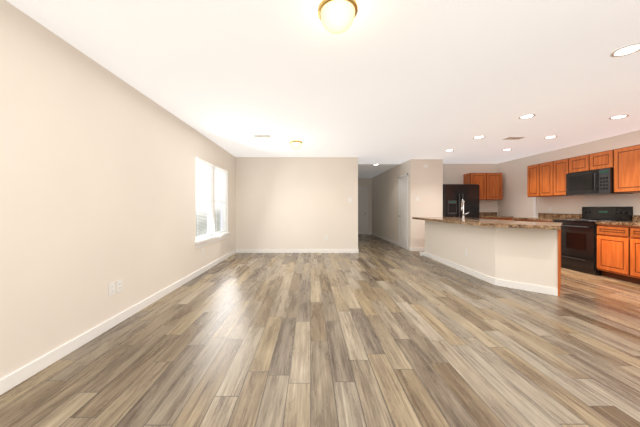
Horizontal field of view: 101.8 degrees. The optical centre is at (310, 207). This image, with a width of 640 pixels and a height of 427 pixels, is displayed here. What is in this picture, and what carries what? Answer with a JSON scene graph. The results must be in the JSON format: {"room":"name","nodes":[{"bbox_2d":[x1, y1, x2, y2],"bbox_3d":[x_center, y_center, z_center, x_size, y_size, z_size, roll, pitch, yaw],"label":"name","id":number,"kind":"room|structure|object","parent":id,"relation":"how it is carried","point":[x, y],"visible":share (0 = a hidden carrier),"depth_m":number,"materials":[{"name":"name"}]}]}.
{"room":"empty living room","nodes":[
{"label":"empty living room","id":0,"kind":"room"},
{"bbox_2d":[0,0,235,378],"bbox_3d":[-2.040,-0.080,2.645,0.120,2.540,8.730,0,0,0],"label":"wall","id":1,"kind":"structure","parent":0,"point":[97,179],"depth_m":2.23,"materials":[{"name":"beige paint"}]},
{"bbox_2d":[109,282,114,295],"bbox_3d":[-1.975,0.805,2.590,0.006,0.120,0.078,0,0,0],"label":"electrical outlet","id":2,"kind":"object","parent":1,"relation":"attached to","point":[111,288],"visible":1,"depth_m":2.58,"materials":[{"name":"white plastic"}]},
{"bbox_2d":[0,249,235,394],"bbox_3d":[-1.971,1.141,2.645,0.018,0.098,8.490,0,0,0],"label":"baseboard","id":3,"kind":"structure","parent":1,"relation":"attached to","point":[17,377],"depth_m":2.26,"materials":[{"name":"white wood"}]},
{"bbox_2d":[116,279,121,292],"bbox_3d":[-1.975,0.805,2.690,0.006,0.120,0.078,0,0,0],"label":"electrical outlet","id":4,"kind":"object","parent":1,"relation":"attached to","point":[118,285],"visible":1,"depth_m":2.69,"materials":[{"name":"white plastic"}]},
{"bbox_2d":[195,157,229,248],"bbox_3d":[-2.015,-0.095,5.372,0.170,1.590,1.825,0,0,0],"label":"window","id":5,"kind":"structure","parent":1,"relation":"in","point":[211,236],"depth_m":5.32,"materials":[{"name":"white"}]},
{"bbox_2d":[236,157,357,248],"bbox_3d":[-0.358,-0.080,6.950,3.244,2.540,0.120,0,0,0],"label":"wall","id":6,"kind":"structure","parent":0,"point":[292,203],"depth_m":6.89,"materials":[{"name":"beige paint"}]},
{"bbox_2d":[236,249,357,252],"bbox_3d":[-0.345,1.141,6.885,3.210,0.098,0.018,0,0,0],"label":"baseboard","id":7,"kind":"structure","parent":6,"relation":"attached to","point":[237,250],"depth_m":6.88,"materials":[{"name":"white wood"}]},
{"bbox_2d":[0,234,639,426],"bbox_3d":[1.855,1.240,5.050,7.910,0.100,13.540,0,0,0],"label":"floor","id":8,"kind":"structure","parent":0,"point":[374,331],"depth_m":2.11,"materials":[{"name":"brown wood"}]},
{"bbox_2d":[443,184,478,217],"bbox_3d":[4.155,0.258,7.464,0.950,1.835,0.832,0,0,0],"label":"fridge","id":9,"kind":"object","parent":8,"relation":"on","point":[454,195],"visible":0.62,"depth_m":7.11,"materials":[{"name":"black metal"}]},
{"bbox_2d":[420,220,560,295],"bbox_3d":[3.321,0.732,5.008,1.161,0.915,3.012,0,0,0],"label":"kitchen island","id":10,"kind":"object","parent":8,"relation":"on","point":[523,255],"depth_m":3.96,"materials":[{"name":"beige paint"}]},
{"bbox_2d":[412,216,562,227],"bbox_3d":[3.247,0.251,4.909,1.374,0.048,3.242,0,0,0],"label":"island countertop","id":11,"kind":"structure","parent":10,"relation":"on","point":[480,223],"depth_m":4.07,"materials":[{"name":"brown stone"}]},
{"bbox_2d":[479,212,513,220],"bbox_3d":[5.155,0.658,7.566,1.010,1.063,0.665,0,0,0],"label":"base cabinet","id":12,"kind":"object","parent":8,"relation":"on","point":[487,215],"visible":0.1,"depth_m":7.26,"materials":[{"name":"brown stone"}]},
{"bbox_2d":[512,213,581,221],"bbox_3d":[5.356,0.658,5.922,0.665,1.063,1.096,0,0,0],"label":"base cabinet","id":13,"kind":"object","parent":8,"relation":"on","point":[545,217],"visible":0.06,"depth_m":5.89,"materials":[{"name":"brown stone"}]},
{"bbox_2d":[552,207,632,275],"bbox_3d":[5.317,0.583,4.975,0.742,1.215,0.794,0,0,0],"label":"range","id":14,"kind":"object","parent":8,"relation":"on","point":[579,245],"visible":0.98,"depth_m":4.85,"materials":[{"name":"black metal"}]},
{"bbox_2d":[596,223,619,279],"bbox_3d":[5.359,0.735,4.303,0.659,0.911,0.545,0,0,0],"label":"base cabinet","id":15,"kind":"object","parent":8,"relation":"on","point":[618,250],"depth_m":4.39,"materials":[{"name":"brown wood"}]},
{"bbox_2d":[632,223,639,226],"bbox_3d":[5.356,0.256,3.388,0.665,0.047,2.376,0,0,0],"label":"countertop","id":16,"kind":"structure","parent":15,"relation":"on","point":[633,224],"depth_m":4.02,"materials":[{"name":"brown stone"}]},
{"bbox_2d":[620,223,639,283],"bbox_3d":[5.359,0.735,3.864,0.659,0.911,0.615,0,0,0],"label":"base cabinet","id":17,"kind":"object","parent":8,"relation":"on","point":[629,235],"depth_m":4.11,"materials":[{"name":"brown wood"}]},
{"bbox_2d":[6,0,639,177],"bbox_3d":[1.855,-1.400,5.050,7.910,0.100,13.540,0,0,0],"label":"ceiling","id":18,"kind":"structure","parent":0,"point":[389,81],"depth_m":2.55,"materials":[{"name":"white paint"}]},
{"bbox_2d":[253,135,270,137],"bbox_3d":[-0.906,-1.343,4.875,0.320,0.010,0.170,0,0,0],"label":"ceiling vent","id":19,"kind":"object","parent":18,"relation":"in","point":[262,136],"visible":1,"depth_m":4.87,"materials":[{"name":"white metal"}]},
{"bbox_2d":[289,140,302,148],"bbox_3d":[-0.290,-1.275,5.300,0.270,0.150,0.270,0,0,0],"label":"flush-mount light","id":20,"kind":"object","parent":18,"relation":"attached to","point":[295,144],"visible":1,"depth_m":5.22,"materials":[{"name":"white glass"}]},
{"bbox_2d":[318,0,357,33],"bbox_3d":[0.185,-1.275,1.760,0.270,0.150,0.270,0,0,0],"label":"flush-mount light","id":21,"kind":"object","parent":18,"relation":"attached to","point":[336,16],"visible":1,"depth_m":1.69,"materials":[{"name":"white glass"}]},
{"bbox_2d":[502,137,524,139],"bbox_3d":[3.920,-1.343,5.010,0.320,0.010,0.170,0,0,0],"label":"ceiling vent","id":22,"kind":"object","parent":18,"relation":"in","point":[512,138],"visible":1,"depth_m":5.01,"materials":[{"name":"white"}]},
{"bbox_2d":[518,114,535,118],"bbox_3d":[3.190,-1.345,3.830,0.196,0.009,0.196,0,0,0],"label":"recessed light","id":23,"kind":"object","parent":18,"relation":"in","point":[526,116],"visible":1,"depth_m":3.83,"materials":[{"name":"white"}]},
{"bbox_2d":[609,114,628,118],"bbox_3d":[4.565,-1.345,3.850,0.196,0.009,0.196,0,0,0],"label":"recessed light","id":24,"kind":"object","parent":18,"relation":"in","point":[619,116],"visible":0.98,"depth_m":3.83,"materials":[{"name":"white"}]},
{"bbox_2d":[610,43,639,56],"bbox_3d":[2.710,-1.345,2.220,0.196,0.009,0.196,0,0,0],"label":"recessed light","id":25,"kind":"object","parent":18,"relation":"in","point":[627,50],"visible":1,"depth_m":2.23,"materials":[{"name":"white"}]},
{"bbox_2d":[358,178,371,233],"bbox_3d":[2.015,-0.080,11.760,1.503,2.540,0.120,0,0,0],"label":"wall","id":26,"kind":"structure","parent":0,"point":[365,182],"depth_m":11.70,"materials":[{"name":"beige paint"}]},
{"bbox_2d":[358,186,367,233],"bbox_3d":[2.115,0.102,11.658,0.954,2.168,0.080,0,0,0],"label":"door","id":27,"kind":"structure","parent":26,"relation":"in","point":[362,209],"depth_m":11.69,"materials":[{"name":"white wood"}]},
{"bbox_2d":[372,159,442,248],"bbox_3d":[3.213,-0.080,9.500,0.893,2.540,4.640,0,0,0],"label":"wall","id":28,"kind":"structure","parent":0,"point":[425,185],"depth_m":7.18,"materials":[{"name":"beige paint"}]},
{"bbox_2d":[371,232,398,245],"bbox_3d":[2.758,1.141,9.907,0.018,0.098,3.585,0,0,0],"label":"baseboard","id":29,"kind":"structure","parent":28,"relation":"attached to","point":[391,241],"depth_m":9.39,"materials":[{"name":"white wood"}]},
{"bbox_2d":[398,173,407,249],"bbox_3d":[2.725,0.102,7.730,0.080,2.168,0.744,0,0,0],"label":"door","id":30,"kind":"structure","parent":28,"relation":"in","point":[403,211],"depth_m":7.69,"materials":[{"name":"white wood"}]},
{"bbox_2d":[409,247,424,250],"bbox_3d":[3.214,1.141,7.175,0.921,0.098,0.018,0,0,0],"label":"baseboard","id":31,"kind":"structure","parent":28,"relation":"attached to","point":[410,249],"depth_m":7.17,"materials":[{"name":"white wood"}]},
{"bbox_2d":[443,164,497,215],"bbox_3d":[4.735,-0.080,7.960,2.150,2.540,0.120,0,0,0],"label":"wall","id":32,"kind":"structure","parent":0,"point":[453,173],"depth_m":7.90,"materials":[{"name":"beige paint"}]},
{"bbox_2d":[463,173,501,199],"bbox_3d":[5.115,-0.630,7.721,0.938,0.780,0.354,0,0,0],"label":"upper cabinet","id":33,"kind":"object","parent":32,"relation":"attached to","point":[490,186],"visible":0.88,"depth_m":7.54,"materials":[{"name":"brown wood"}]},
{"bbox_2d":[498,130,639,220],"bbox_3d":[5.750,-0.080,3.090,0.120,2.540,9.620,0,0,0],"label":"wall","id":34,"kind":"structure","parent":0,"point":[515,201],"depth_m":5.99,"materials":[{"name":"beige paint"}]},
{"bbox_2d":[527,165,534,195],"bbox_3d":[5.511,-0.650,6.197,0.354,0.770,0.413,0,0,0],"label":"upper cabinet","id":35,"kind":"object","parent":34,"relation":"attached to","point":[530,169],"depth_m":6.28,"materials":[{"name":"brown wood"}]},
{"bbox_2d":[533,197,536,216],"bbox_3d":[5.679,0.103,6.575,0.018,2.166,0.090,0,0,0],"label":"wall","id":36,"kind":"structure","parent":34,"relation":"attached to","point":[534,206],"depth_m":6.56,"materials":[{"name":"white paint"}]},
{"bbox_2d":[535,162,546,195],"bbox_3d":[5.511,-0.650,5.886,0.354,0.770,0.474,0,0,0],"label":"upper cabinet","id":37,"kind":"object","parent":34,"relation":"attached to","point":[540,169],"depth_m":6.00,"materials":[{"name":"brown wood"}]},
{"bbox_2d":[547,159,566,195],"bbox_3d":[5.511,-0.650,5.575,0.354,0.770,0.413,0,0,0],"label":"upper cabinet","id":38,"kind":"object","parent":34,"relation":"attached to","point":[547,179],"depth_m":5.63,"materials":[{"name":"brown wood"}]},
{"bbox_2d":[567,156,582,173],"bbox_3d":[5.511,-0.873,5.141,0.354,0.325,0.465,0,0,0],"label":"upper cabinet","id":39,"kind":"object","parent":34,"relation":"attached to","point":[574,164],"depth_m":5.24,"materials":[{"name":"brown wood"}]},
{"bbox_2d":[583,150,610,171],"bbox_3d":[5.511,-0.873,4.808,0.354,0.325,0.465,0,0,0],"label":"upper cabinet","id":40,"kind":"object","parent":34,"relation":"attached to","point":[600,160],"depth_m":4.83,"materials":[{"name":"brown wood"}]},
{"bbox_2d":[566,168,632,195],"bbox_3d":[5.461,-0.480,4.975,0.454,0.450,0.784,0,0,0],"label":"microwave","id":41,"kind":"object","parent":40,"relation":"attached to","point":[594,182],"visible":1,"depth_m":4.89,"materials":[{"name":"black metal"}]},
{"bbox_2d":[611,145,638,191],"bbox_3d":[5.511,-0.650,4.309,0.354,0.770,0.546,0,0,0],"label":"upper cabinet","id":42,"kind":"object","parent":34,"relation":"attached to","point":[625,160],"depth_m":4.39,"materials":[{"name":"brown wood"}]},
{"bbox_2d":[632,215,639,222],"bbox_3d":[5.679,0.179,3.388,0.020,0.106,2.376,0,0,0],"label":"backsplash","id":43,"kind":"structure","parent":34,"relation":"attached to","point":[635,218],"depth_m":4.50,"materials":[{"name":"brown stone"}]},
{"bbox_2d":[639,144,639,191],"bbox_3d":[5.511,-0.650,3.864,0.354,0.770,0.607,0,0,0],"label":"upper cabinet","id":44,"kind":"object","parent":34,"relation":"attached to","point":[639,144],"depth_m":4.21,"materials":[{"name":"brown wood"}]},
{"label":"outside","id":45,"kind":"structure","parent":0,"visible":0},
{"bbox_2d":[196,163,219,236],"bbox_3d":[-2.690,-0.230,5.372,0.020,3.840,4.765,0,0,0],"label":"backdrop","id":46,"kind":"structure","parent":45,"point":[199,222],"depth_m":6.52,"materials":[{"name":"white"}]}
]}

